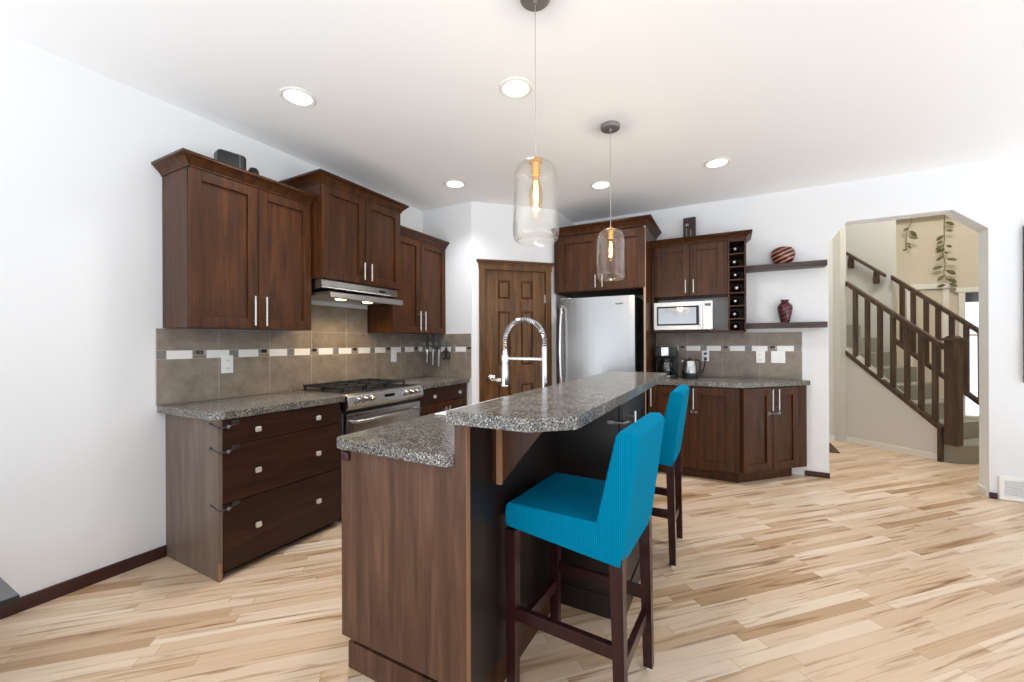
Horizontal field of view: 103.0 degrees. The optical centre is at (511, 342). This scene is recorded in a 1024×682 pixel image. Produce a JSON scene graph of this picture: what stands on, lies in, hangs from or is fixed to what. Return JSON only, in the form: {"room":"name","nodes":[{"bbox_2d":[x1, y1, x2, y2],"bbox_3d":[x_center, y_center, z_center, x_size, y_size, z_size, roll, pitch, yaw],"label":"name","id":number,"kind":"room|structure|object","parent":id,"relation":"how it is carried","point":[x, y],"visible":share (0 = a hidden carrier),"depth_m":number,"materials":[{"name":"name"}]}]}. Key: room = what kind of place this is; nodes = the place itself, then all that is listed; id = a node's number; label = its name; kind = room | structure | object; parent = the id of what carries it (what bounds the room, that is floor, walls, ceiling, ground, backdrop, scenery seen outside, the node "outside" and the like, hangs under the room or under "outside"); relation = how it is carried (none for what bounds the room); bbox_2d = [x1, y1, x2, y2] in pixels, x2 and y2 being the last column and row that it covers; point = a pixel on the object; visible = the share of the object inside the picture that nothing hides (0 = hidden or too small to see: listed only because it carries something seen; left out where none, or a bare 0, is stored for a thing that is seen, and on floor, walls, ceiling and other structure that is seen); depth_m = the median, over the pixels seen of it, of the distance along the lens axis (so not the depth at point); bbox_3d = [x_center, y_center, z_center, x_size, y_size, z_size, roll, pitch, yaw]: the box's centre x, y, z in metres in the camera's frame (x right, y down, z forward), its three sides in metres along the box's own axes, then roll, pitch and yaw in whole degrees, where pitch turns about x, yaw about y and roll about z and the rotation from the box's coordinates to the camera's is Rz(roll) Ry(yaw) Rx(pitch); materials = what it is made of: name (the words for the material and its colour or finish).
{"room":"kitchen","nodes":[
{"label":"kitchen","id":0,"kind":"room"},
{"bbox_2d":[0,32,421,596],"bbox_3d":[-2.086,-0.086,2.616,0.120,2.750,4.645,0,0,28],"label":"wall","id":1,"kind":"structure","parent":0,"point":[83,433],"depth_m":2.14,"materials":[{"name":"white paint"}]},
{"bbox_2d":[0,545,166,619],"bbox_3d":[-2.602,1.257,1.497,0.016,0.068,2.180,0,0,28],"label":"baseboard","id":2,"kind":"structure","parent":1,"relation":"attached to","point":[28,601],"depth_m":2.13,"materials":[{"name":"brown wood"}]},
{"bbox_2d":[151,148,315,330],"bbox_3d":[-1.773,-0.579,2.676,0.372,0.979,0.817,0,0,28],"label":"upper cabinet","id":3,"kind":"object","parent":1,"relation":"attached to","point":[236,242],"visible":1,"depth_m":2.51,"materials":[{"name":"brown wood"}]},
{"bbox_2d":[214,149,245,169],"bbox_3d":[-1.793,-1.126,2.590,0.105,0.155,0.160,0,0,38],"label":"speaker","id":4,"kind":"object","parent":3,"relation":"on","point":[231,158],"visible":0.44,"depth_m":2.55},
{"bbox_2d":[221,151,237,166],"bbox_3d":[-1.767,-1.126,2.544,0.007,0.115,0.090,0,0,38],"label":"grille","id":5,"kind":"object","parent":4,"relation":"attached to","point":[231,158],"depth_m":2.55,"materials":[{"name":"black metal"}]},
{"bbox_2d":[248,167,258,174],"bbox_3d":[-1.725,-1.107,2.719,0.070,0.117,0.069,0,0,28],"label":"candle jar","id":6,"kind":"object","parent":3,"relation":"on","point":[252,169],"visible":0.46,"depth_m":2.70,"materials":[{"name":"black glass"}]},
{"bbox_2d":[155,304,422,405],"bbox_3d":[-1.555,0.029,3.468,0.009,0.685,2.381,0,0,28],"label":"tile backsplash","id":7,"kind":"structure","parent":1,"relation":"attached to","point":[338,346],"depth_m":3.09,"materials":[{"name":"beige tile"}]},
{"bbox_2d":[221,355,232,372],"bbox_3d":[-1.926,0.145,2.752,0.011,0.120,0.075,0,0,28],"label":"wall outlet","id":8,"kind":"object","parent":7,"relation":"attached to","point":[226,360],"visible":1,"depth_m":2.75,"materials":[{"name":"white plastic"}]},
{"bbox_2d":[391,350,396,361],"bbox_3d":[-1.195,0.136,4.118,0.011,0.115,0.075,0,0,28],"label":"wall outlet","id":9,"kind":"object","parent":7,"relation":"attached to","point":[393,352],"visible":1,"depth_m":4.12,"materials":[{"name":"white plastic"}]},
{"bbox_2d":[279,168,408,289],"bbox_3d":[-1.344,-0.847,3.369,0.477,0.757,0.899,0,0,28],"label":"upper cabinet","id":10,"kind":"object","parent":1,"relation":"attached to","point":[355,228],"visible":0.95,"depth_m":3.17,"materials":[{"name":"brown wood"}]},
{"bbox_2d":[311,279,402,305],"bbox_3d":[-1.332,-0.393,3.348,0.505,0.146,0.762,0,0,28],"label":"range hood","id":11,"kind":"object","parent":10,"relation":"attached to","point":[326,290],"visible":0.94,"depth_m":3.18,"materials":[{"name":"silver metal"}]},
{"bbox_2d":[367,225,448,333],"bbox_3d":[-1.016,-0.582,4.092,0.372,0.979,0.785,0,0,28],"label":"upper cabinet","id":12,"kind":"object","parent":1,"relation":"attached to","point":[422,256],"visible":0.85,"depth_m":3.98,"materials":[{"name":"brown wood"}]},
{"bbox_2d":[422,201,471,404],"bbox_3d":[-0.676,-0.091,4.428,0.656,2.750,0.120,0,0,28],"label":"wall","id":13,"kind":"structure","parent":0,"point":[452,224],"depth_m":4.31,"materials":[{"name":"white paint"}]},
{"bbox_2d":[422,334,471,377],"bbox_3d":[-0.709,0.137,4.371,0.650,0.463,0.009,0,0,28],"label":"tile backsplash","id":14,"kind":"structure","parent":13,"relation":"attached to","point":[459,365],"depth_m":4.33,"materials":[{"name":"beige tile"}]},
{"bbox_2d":[423,342,450,344],"bbox_3d":[-0.821,0.009,4.417,0.375,0.034,0.016,0,0,28],"label":"strip","id":15,"kind":"object","parent":14,"relation":"attached to","point":[424,343],"visible":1,"depth_m":4.40,"materials":[{"name":"silver metal"}]},
{"bbox_2d":[426,335,428,362],"bbox_3d":[-0.931,0.065,4.457,0.038,0.304,0.029,0,0,28],"label":"kitchen knife","id":16,"kind":"object","parent":15,"relation":"attached to","point":[427,340],"visible":1,"depth_m":4.45,"materials":[{"name":"silver metal"}]},
{"bbox_2d":[432,334,434,364],"bbox_3d":[-0.859,0.070,4.418,0.038,0.340,0.029,0,0,28],"label":"kitchen knife","id":17,"kind":"object","parent":15,"relation":"attached to","point":[433,341],"visible":0.97,"depth_m":4.41,"materials":[{"name":"silver metal"}]},
{"bbox_2d":[438,335,440,366],"bbox_3d":[-0.787,0.086,4.380,0.038,0.353,0.029,0,0,28],"label":"kitchen knife","id":18,"kind":"object","parent":15,"relation":"attached to","point":[439,341],"visible":1,"depth_m":4.38,"materials":[{"name":"silver metal"}]},
{"bbox_2d":[442,338,449,359],"bbox_3d":[-0.704,0.065,4.338,0.113,0.232,0.019,0,0,28],"label":"scissors","id":19,"kind":"object","parent":15,"relation":"hanging from","point":[445,351],"visible":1,"depth_m":4.34,"materials":[{"name":"grey plastic"}]},
{"bbox_2d":[0,0,1023,222],"bbox_3d":[1.410,-1.524,1.375,7.600,0.100,5.760,0,0,28],"label":"ceiling","id":20,"kind":"structure","parent":0,"point":[796,94],"depth_m":2.31,"materials":[{"name":"white paint"}]},
{"bbox_2d":[279,87,315,106],"bbox_3d":[-1.275,-1.460,2.425,0.196,0.008,0.196,0,0,28],"label":"recessed light","id":21,"kind":"object","parent":20,"relation":"in","point":[299,97],"visible":1,"depth_m":2.42,"materials":[{"name":"white paint"}]},
{"bbox_2d":[444,180,465,188],"bbox_3d":[-0.527,-1.463,3.760,0.196,0.008,0.196,0,0,28],"label":"recessed light","id":22,"kind":"object","parent":20,"relation":"in","point":[456,184],"visible":1,"depth_m":3.76,"materials":[{"name":"white paint"}]},
{"bbox_2d":[499,77,532,98],"bbox_3d":[0.023,-1.465,2.346,0.196,0.008,0.196,0,0,28],"label":"recessed light","id":23,"kind":"object","parent":20,"relation":"in","point":[512,87],"visible":1,"depth_m":2.34,"materials":[{"name":"white paint"}]},
{"bbox_2d":[520,0,549,205],"bbox_3d":[0.099,-0.947,1.714,0.196,1.045,0.196,0,0,28],"label":"pendant lamp","id":24,"kind":"object","parent":20,"relation":"hanging from","point":[535,162],"visible":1,"depth_m":1.71,"materials":[{"name":"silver metal"}]},
{"bbox_2d":[528,156,542,176],"bbox_3d":[0.100,-0.742,1.714,0.062,0.079,0.062,0,0,28],"label":"socket","id":25,"kind":"object","parent":24,"relation":"attached to","point":[535,162],"depth_m":1.70,"materials":[{"name":"gold metal"}]},
{"bbox_2d":[590,181,611,188],"bbox_3d":[0.831,-1.468,3.797,0.196,0.008,0.196,0,0,28],"label":"recessed light","id":26,"kind":"object","parent":20,"relation":"in","point":[599,184],"visible":0.94,"depth_m":3.79,"materials":[{"name":"white paint"}]},
{"bbox_2d":[601,120,619,256],"bbox_3d":[0.667,-0.949,2.754,0.196,1.045,0.196,0,0,28],"label":"pendant lamp","id":27,"kind":"object","parent":20,"relation":"hanging from","point":[612,126],"visible":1,"depth_m":2.75,"materials":[{"name":"silver metal"}]},
{"bbox_2d":[606,227,614,238],"bbox_3d":[0.668,-0.744,2.754,0.062,0.079,0.062,0,0,28],"label":"socket","id":28,"kind":"object","parent":27,"relation":"attached to","point":[610,230],"depth_m":2.74,"materials":[{"name":"gold metal"}]},
{"bbox_2d":[704,158,730,168],"bbox_3d":[1.683,-1.471,3.340,0.196,0.008,0.196,0,0,28],"label":"recessed light","id":29,"kind":"object","parent":20,"relation":"in","point":[717,162],"visible":1,"depth_m":3.33,"materials":[{"name":"white paint"}]},
{"bbox_2d":[0,441,1023,681],"bbox_3d":[2.506,1.321,2.915,7.940,0.100,9.900,0,0,28],"label":"floor","id":30,"kind":"structure","parent":0,"point":[892,566],"depth_m":1.97,"materials":[{"name":"brown wood"}]},
{"bbox_2d":[0,577,19,609],"bbox_3d":[-2.214,1.089,1.269,0.690,0.400,0.745,0,0,28],"label":"side table","id":31,"kind":"object","parent":30,"relation":"on","point":[9,596],"visible":1,"depth_m":1.43,"materials":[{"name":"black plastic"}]},
{"bbox_2d":[165,402,340,582],"bbox_3d":[-1.638,0.851,2.655,0.625,0.872,0.781,0,0,28],"label":"base cabinet","id":32,"kind":"object","parent":30,"relation":"on","point":[240,490],"visible":0.98,"depth_m":2.38,"materials":[{"name":"brown wood"}]},
{"bbox_2d":[157,391,344,419],"bbox_3d":[-1.646,0.394,2.642,0.628,0.042,0.825,0,0,28],"label":"countertop","id":33,"kind":"structure","parent":32,"relation":"on","point":[250,405],"depth_m":2.47,"materials":[{"name":"grey stone"}]},
{"bbox_2d":[292,378,423,519],"bbox_3d":[-1.225,0.806,3.353,0.675,0.959,0.805,0,0,28],"label":"gas range","id":34,"kind":"object","parent":30,"relation":"on","point":[369,403],"visible":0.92,"depth_m":3.15,"materials":[{"name":"silver metal"}]},
{"bbox_2d":[339,411,343,519],"bbox_3d":[-1.271,0.838,3.377,0.560,0.895,0.785,0,0,28],"label":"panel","id":35,"kind":"object","parent":34,"relation":"in","point":[341,412],"depth_m":2.91,"materials":[{"name":"wood"}]},
{"bbox_2d":[292,383,414,395],"bbox_3d":[-1.262,0.378,3.371,0.595,0.026,0.805,0,0,28],"label":"cooktop","id":36,"kind":"object","parent":34,"relation":"in","point":[390,386],"depth_m":3.17,"materials":[{"name":"silver metal"}]},
{"bbox_2d":[418,383,466,416],"bbox_3d":[-0.885,0.848,4.052,0.633,0.872,0.737,0,0,28],"label":"base cabinet","id":37,"kind":"object","parent":30,"relation":"on","point":[438,399],"visible":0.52,"depth_m":3.88,"materials":[{"name":"brown wood"}]},
{"bbox_2d":[395,376,469,388],"bbox_3d":[-0.889,0.391,4.057,0.628,0.042,0.734,0,0,28],"label":"countertop","id":38,"kind":"structure","parent":37,"relation":"on","point":[427,382],"depth_m":3.99,"materials":[{"name":"grey stone"}]},
{"bbox_2d":[341,392,644,681],"bbox_3d":[0.206,0.770,2.220,0.953,1.020,1.954,0,0,28],"label":"kitchen island","id":39,"kind":"object","parent":30,"relation":"on","point":[424,579],"visible":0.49,"depth_m":1.47,"materials":[{"name":"brown wood"}]},
{"bbox_2d":[337,387,541,467],"bbox_3d":[0.018,0.387,2.326,0.564,0.040,1.983,0,0,28],"label":"island countertop","id":40,"kind":"structure","parent":39,"relation":"on","point":[427,439],"depth_m":1.55,"materials":[{"name":"grey stone"}]},
{"bbox_2d":[435,397,501,415],"bbox_3d":[-0.046,0.455,2.305,0.400,0.192,0.730,0,0,28],"label":"sink","id":41,"kind":"object","parent":40,"relation":"in","point":[443,413],"visible":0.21,"depth_m":2.10,"materials":[{"name":"white ceramic"}]},
{"bbox_2d":[501,317,546,387],"bbox_3d":[0.053,0.114,2.184,0.292,0.506,0.129,0,0,28],"label":"kitchen faucet","id":42,"kind":"object","parent":40,"relation":"on","point":[505,358],"visible":0.94,"depth_m":2.22,"materials":[{"name":"silver metal"}]},
{"bbox_2d":[446,371,666,432],"bbox_3d":[0.451,0.238,2.109,0.413,0.042,2.037,0,0,28],"label":"island countertop","id":43,"kind":"structure","parent":39,"relation":"on","point":[570,405],"depth_m":1.45,"materials":[{"name":"grey stone"}]},
{"bbox_2d":[505,412,664,681],"bbox_3d":[0.286,0.777,1.539,0.484,1.005,0.410,0,0,31],"label":"bar stool","id":44,"kind":"object","parent":30,"relation":"on","point":[603,521],"visible":1,"depth_m":1.42,"materials":[{"name":"teal fabric"}]},
{"bbox_2d":[558,295,643,383],"bbox_3d":[0.985,0.406,4.386,0.785,1.742,0.777,0,0,28],"label":"refrigerator","id":45,"kind":"object","parent":30,"relation":"on","point":[597,335],"visible":0.38,"depth_m":4.10,"materials":[{"name":"silver metal"}]},
{"bbox_2d":[551,214,661,414],"bbox_3d":[1.044,0.025,4.437,1.025,2.503,0.709,0,0,28],"label":"upper cabinet","id":46,"kind":"object","parent":30,"relation":"on","point":[584,266],"visible":0.97,"depth_m":4.17,"materials":[{"name":"brown wood"}]},
{"bbox_2d":[652,385,688,566],"bbox_3d":[0.843,0.775,2.572,0.484,1.005,0.410,0,0,28],"label":"bar stool","id":47,"kind":"object","parent":30,"relation":"on","point":[675,414],"visible":0.46,"depth_m":2.32,"materials":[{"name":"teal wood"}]},
{"bbox_2d":[648,384,739,482],"bbox_3d":[1.813,0.838,4.056,0.790,0.872,0.656,0,0,28],"label":"base cabinet","id":48,"kind":"object","parent":30,"relation":"on","point":[710,446],"visible":0.75,"depth_m":3.75,"materials":[{"name":"brown wood"}]},
{"bbox_2d":[659,376,809,387],"bbox_3d":[2.080,0.380,3.932,1.381,0.042,0.624,0,0,28],"label":"countertop","id":49,"kind":"structure","parent":48,"relation":"on","point":[701,381],"depth_m":3.78,"materials":[{"name":"grey stone"}]},
{"bbox_2d":[655,346,677,377],"bbox_3d":[1.610,0.198,4.247,0.200,0.325,0.232,0,0,28],"label":"coffee maker","id":50,"kind":"object","parent":49,"relation":"on","point":[667,356],"visible":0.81,"depth_m":4.17,"materials":[{"name":"black plastic"}]},
{"bbox_2d":[681,352,706,378],"bbox_3d":[1.899,0.231,4.135,0.390,0.258,0.169,0,0,-25],"label":"electric kettle","id":51,"kind":"object","parent":49,"relation":"on","point":[689,368],"visible":1,"depth_m":4.04,"materials":[{"name":"silver metal"}]},
{"bbox_2d":[739,385,806,482],"bbox_3d":[2.407,0.836,3.756,0.555,0.872,0.603,0,0,31],"label":"base cabinet","id":52,"kind":"object","parent":30,"relation":"on","point":[773,420],"visible":0.97,"depth_m":3.72,"materials":[{"name":"brown wood"}]},
{"bbox_2d":[829,443,839,452],"bbox_3d":[3.756,1.261,4.923,0.250,0.012,0.480,0,0,28],"label":"floor mat","id":53,"kind":"object","parent":30,"relation":"on","point":[832,449],"visible":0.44,"depth_m":4.78,"materials":[{"name":"brown"}]},
{"bbox_2d":[846,325,978,463],"bbox_3d":[4.697,0.218,5.445,0.955,2.090,2.380,0,0,-19],"label":"staircase","id":54,"kind":"structure","parent":30,"relation":"on","point":[968,453],"depth_m":4.79,"materials":[{"name":"grey carpet"}]},
{"bbox_2d":[845,281,966,461],"bbox_3d":[4.472,0.237,4.704,0.152,2.053,1.088,0,0,-19],"label":"stair railing","id":55,"kind":"object","parent":54,"relation":"on","point":[951,433],"visible":1,"depth_m":4.49,"materials":[{"name":"brown wood"}]},
{"bbox_2d":[891,275,978,405],"bbox_3d":[5.323,-0.061,5.102,0.075,1.718,0.925,0,0,-19],"label":"stair railing","id":56,"kind":"object","parent":54,"relation":"on","point":[967,325],"visible":0.57,"depth_m":5.09,"materials":[{"name":"brown wood"}]},
{"bbox_2d":[471,201,555,403],"bbox_3d":[0.020,-0.094,4.409,0.943,2.750,0.110,0,0,-17],"label":"wall","id":57,"kind":"structure","parent":0,"point":[499,231],"depth_m":4.34,"materials":[{"name":"white paint"}]},
{"bbox_2d":[476,259,553,401],"bbox_3d":[0.039,0.206,4.375,0.866,2.150,0.167,0,0,-17],"label":"door","id":58,"kind":"structure","parent":57,"relation":"in","point":[509,291],"depth_m":4.36,"materials":[{"name":"brown wood"}]},
{"bbox_2d":[556,210,572,383],"bbox_3d":[0.568,-0.096,4.772,0.120,2.750,0.568,0,0,28],"label":"wall","id":59,"kind":"structure","parent":0,"point":[561,221],"depth_m":4.55,"materials":[{"name":"white paint"}]},
{"bbox_2d":[573,155,1023,499],"bbox_3d":[3.423,-0.107,3.652,6.210,2.750,0.150,0,0,28],"label":"wall","id":60,"kind":"structure","parent":0,"point":[986,197],"depth_m":3.59,"materials":[{"name":"white paint"}]},
{"bbox_2d":[651,229,752,333],"bbox_3d":[1.922,-0.578,4.153,0.906,0.949,0.378,0,0,28],"label":"upper cabinet","id":61,"kind":"object","parent":60,"relation":"attached to","point":[691,268],"visible":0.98,"depth_m":4.09,"materials":[{"name":"brown wood"}]},
{"bbox_2d":[654,300,713,330],"bbox_3d":[1.780,-0.267,4.213,0.545,0.286,0.391,0,0,28],"label":"microwave","id":62,"kind":"object","parent":61,"relation":"in","point":[691,315],"visible":1,"depth_m":4.06,"materials":[{"name":"white plastic"}]},
{"bbox_2d":[683,217,695,236],"bbox_3d":[1.852,-1.170,4.252,0.124,0.280,0.050,0,0,36],"label":"wall plaque","id":63,"kind":"object","parent":61,"relation":"on","point":[689,224],"visible":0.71,"depth_m":4.25,"materials":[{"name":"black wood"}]},
{"bbox_2d":[652,297,727,333],"bbox_3d":[1.844,-0.285,4.223,0.700,0.365,0.328,0,0,28],"label":"shelf","id":64,"kind":"object","parent":61,"relation":"attached to","point":[720,304],"depth_m":4.23,"materials":[{"name":"brown wood"}]},
{"bbox_2d":[728,238,746,332],"bbox_3d":[2.220,-0.547,4.019,0.154,0.885,0.325,0,0,28],"label":"wine rack","id":65,"kind":"object","parent":61,"relation":"in","point":[740,244],"visible":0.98,"depth_m":4.00,"materials":[{"name":"brown wood"}]},
{"bbox_2d":[730,311,738,317],"bbox_3d":[2.192,-0.274,4.010,0.077,0.077,0.294,0,0,28],"label":"wine bottle","id":66,"kind":"object","parent":65,"relation":"in","point":[734,314],"visible":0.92,"depth_m":3.97,"materials":[{"name":"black glass"}]},
{"bbox_2d":[730,260,738,265],"bbox_3d":[2.191,-0.771,4.010,0.077,0.077,0.294,0,0,28],"label":"wine bottle","id":67,"kind":"object","parent":65,"relation":"in","point":[734,262],"visible":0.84,"depth_m":3.96,"materials":[{"name":"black glass"}]},
{"bbox_2d":[730,247,738,253],"bbox_3d":[2.195,-0.896,4.007,0.077,0.077,0.294,0,0,28],"label":"wine bottle","id":68,"kind":"object","parent":65,"relation":"in","point":[733,250],"visible":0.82,"depth_m":3.96,"materials":[{"name":"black glass"}]},
{"bbox_2d":[731,273,738,278],"bbox_3d":[2.196,-0.647,4.007,0.077,0.077,0.294,0,0,28],"label":"wine bottle","id":69,"kind":"object","parent":65,"relation":"in","point":[734,275],"visible":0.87,"depth_m":3.96,"materials":[{"name":"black glass"}]},
{"bbox_2d":[731,323,739,330],"bbox_3d":[2.198,-0.156,4.007,0.077,0.077,0.294,0,0,28],"label":"wine bottle","id":70,"kind":"object","parent":65,"relation":"in","point":[734,326],"visible":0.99,"depth_m":3.97,"materials":[{"name":"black glass"}]},
{"bbox_2d":[731,298,739,304],"bbox_3d":[2.197,-0.399,4.007,0.077,0.077,0.294,0,0,28],"label":"wine bottle","id":71,"kind":"object","parent":65,"relation":"in","point":[735,301],"visible":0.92,"depth_m":3.97,"materials":[{"name":"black glass"}]},
{"bbox_2d":[732,286,740,291],"bbox_3d":[2.207,-0.523,4.002,0.077,0.077,0.294,0,0,28],"label":"wine bottle","id":72,"kind":"object","parent":65,"relation":"in","point":[735,288],"visible":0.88,"depth_m":3.96,"materials":[{"name":"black glass"}]},
{"bbox_2d":[657,332,801,379],"bbox_3d":[2.199,0.128,4.216,1.325,0.459,0.009,0,0,28],"label":"tile backsplash","id":73,"kind":"structure","parent":60,"relation":"attached to","point":[733,355],"depth_m":4.14,"materials":[{"name":"beige tile"}]},
{"bbox_2d":[702,351,708,360],"bbox_3d":[2.039,0.138,4.290,0.070,0.112,0.011,0,0,28],"label":"wall outlet","id":74,"kind":"object","parent":73,"relation":"attached to","point":[703,355],"visible":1,"depth_m":4.29,"materials":[{"name":"white plastic"}]},
{"bbox_2d":[756,351,764,362],"bbox_3d":[2.477,0.141,4.056,0.078,0.118,0.011,0,0,28],"label":"wall outlet","id":75,"kind":"object","parent":73,"relation":"attached to","point":[760,355],"visible":1,"depth_m":4.05,"materials":[{"name":"white plastic"}]},
{"bbox_2d":[771,351,784,362],"bbox_3d":[2.606,0.141,3.986,0.118,0.118,0.011,0,0,28],"label":"light switch","id":76,"kind":"object","parent":73,"relation":"attached to","point":[776,356],"visible":1,"depth_m":3.98,"materials":[{"name":"white plastic"}]},
{"bbox_2d":[746,260,826,272],"bbox_3d":[2.625,-0.732,3.915,0.636,0.052,0.134,0,0,28],"label":"floating shelf","id":77,"kind":"object","parent":60,"relation":"attached to","point":[817,263],"visible":1,"depth_m":3.87,"materials":[{"name":"brown wood"}]},
{"bbox_2d":[770,246,795,263],"bbox_3d":[2.615,-0.840,3.929,0.204,0.163,0.204,0,0,28],"label":"vase","id":78,"kind":"object","parent":77,"relation":"on","point":[785,254],"visible":0.91,"depth_m":3.86,"materials":[{"name":"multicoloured ceramic"}]},
{"bbox_2d":[747,321,827,328],"bbox_3d":[2.627,-0.167,3.915,0.636,0.052,0.134,0,0,28],"label":"floating shelf","id":79,"kind":"object","parent":60,"relation":"attached to","point":[783,324],"visible":1,"depth_m":3.85,"materials":[{"name":"brown wood"}]},
{"bbox_2d":[777,300,792,322],"bbox_3d":[2.631,-0.303,3.922,0.128,0.220,0.128,0,0,28],"label":"vase","id":80,"kind":"object","parent":79,"relation":"on","point":[784,309],"visible":0.91,"depth_m":3.88,"materials":[{"name":"ceramic"}]},
{"bbox_2d":[805,470,997,498],"bbox_3d":[3.365,1.243,3.593,1.275,0.050,0.014,0,0,28],"label":"baseboard","id":81,"kind":"structure","parent":60,"relation":"attached to","point":[992,495],"depth_m":3.82,"materials":[{"name":"red wood"}]},
{"bbox_2d":[977,484,987,496],"bbox_3d":[3.924,1.231,3.392,0.014,0.070,0.140,0,0,28],"label":"baseboard","id":82,"kind":"structure","parent":60,"relation":"attached to","point":[981,489],"depth_m":3.38,"materials":[{"name":"white paint"}]},
{"bbox_2d":[998,475,1023,501],"bbox_3d":[4.090,1.166,3.202,0.360,0.190,0.016,0,0,28],"label":"air vent","id":83,"kind":"object","parent":60,"relation":"in","point":[1009,488],"visible":1,"depth_m":3.25,"materials":[{"name":"white plastic"}]},
{"bbox_2d":[1023,226,1023,381],"bbox_3d":[4.265,-0.305,3.094,0.500,1.240,0.037,0,0,28],"label":"wall picture","id":84,"kind":"object","parent":60,"relation":"attached to","point":[1023,226],"visible":1,"depth_m":3.22,"materials":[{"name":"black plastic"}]},
{"bbox_2d":[828,239,832,434],"bbox_3d":[3.728,-1.233,5.370,1.016,5.000,0.100,0,0,7],"label":"wall","id":85,"kind":"structure","parent":0,"point":[830,244],"depth_m":5.27,"materials":[{"name":"white paint"}]},
{"bbox_2d":[829,435,834,440],"bbox_3d":[3.730,1.232,5.314,1.016,0.070,0.016,0,0,8],"label":"baseboard","id":86,"kind":"structure","parent":85,"relation":"attached to","point":[831,437],"depth_m":5.25,"materials":[{"name":"white paint"}]},
{"bbox_2d":[833,225,845,441],"bbox_3d":[3.907,-1.234,6.142,0.110,5.000,1.995,0,0,-19],"label":"wall","id":87,"kind":"structure","parent":0,"point":[839,240],"depth_m":5.21,"materials":[{"name":"white paint"}]},
{"bbox_2d":[846,220,896,351],"bbox_3d":[4.883,-1.238,6.657,0.111,5.000,2.250,0,0,-19],"label":"wall","id":88,"kind":"structure","parent":0,"point":[874,243],"depth_m":5.78,"materials":[{"name":"white paint"}]},
{"bbox_2d":[846,251,885,283],"bbox_3d":[4.943,-1.398,6.163,0.095,1.140,1.225,0,0,-19],"label":"wall handrail","id":89,"kind":"object","parent":88,"relation":"attached to","point":[876,274],"visible":0.62,"depth_m":5.76,"materials":[{"name":"brown wood"}]},
{"bbox_2d":[846,347,936,453],"bbox_3d":[4.472,0.661,4.800,0.100,1.205,0.905,0,0,-19],"label":"wall","id":90,"kind":"structure","parent":0,"point":[874,413],"depth_m":4.88,"materials":[{"name":"white paint"}]},
{"bbox_2d":[844,436,936,459],"bbox_3d":[4.398,1.229,4.803,0.044,0.070,0.960,0,0,-19],"label":"baseboard","id":91,"kind":"structure","parent":90,"relation":"attached to","point":[923,454],"depth_m":4.73,"materials":[{"name":"white paint"}]},
{"bbox_2d":[896,215,978,365],"bbox_3d":[5.886,-1.242,6.557,5.400,5.000,0.120,0,0,28],"label":"wall","id":92,"kind":"structure","parent":0,"point":[915,265],"depth_m":6.20,"materials":[{"name":"beige paint"}]},
{"bbox_2d":[903,218,917,250],"bbox_3d":[6.132,-1.719,6.229,0.212,0.609,0.145,0,0,-2],"label":"trailing vine","id":93,"kind":"object","parent":92,"relation":"hanging from","point":[913,233],"visible":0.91,"depth_m":6.26,"materials":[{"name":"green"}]},
{"bbox_2d":[905,283,952,398],"bbox_3d":[6.342,0.182,6.213,0.560,2.150,0.060,0,0,28],"label":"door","id":94,"kind":"structure","parent":92,"relation":"in","point":[941,296],"depth_m":6.18,"materials":[{"name":"beige paint"}]},
{"bbox_2d":[933,215,957,287],"bbox_3d":[6.440,-1.425,6.043,0.272,1.199,0.168,0,0,28],"label":"trailing vine","id":95,"kind":"object","parent":92,"relation":"hanging from","point":[938,248],"visible":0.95,"depth_m":6.08,"materials":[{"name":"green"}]},
{"bbox_2d":[954,287,978,417],"bbox_3d":[6.904,0.195,5.969,0.620,2.020,0.160,0,0,28],"label":"window","id":96,"kind":"structure","parent":92,"relation":"in","point":[968,294],"depth_m":6.03,"materials":[{"name":"white paint"}]},
{"bbox_2d":[965,292,978,301],"bbox_3d":[6.930,-0.691,6.024,0.380,0.170,0.035,0,0,28],"label":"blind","id":97,"kind":"object","parent":96,"relation":"attached to","point":[969,296],"depth_m":6.05,"materials":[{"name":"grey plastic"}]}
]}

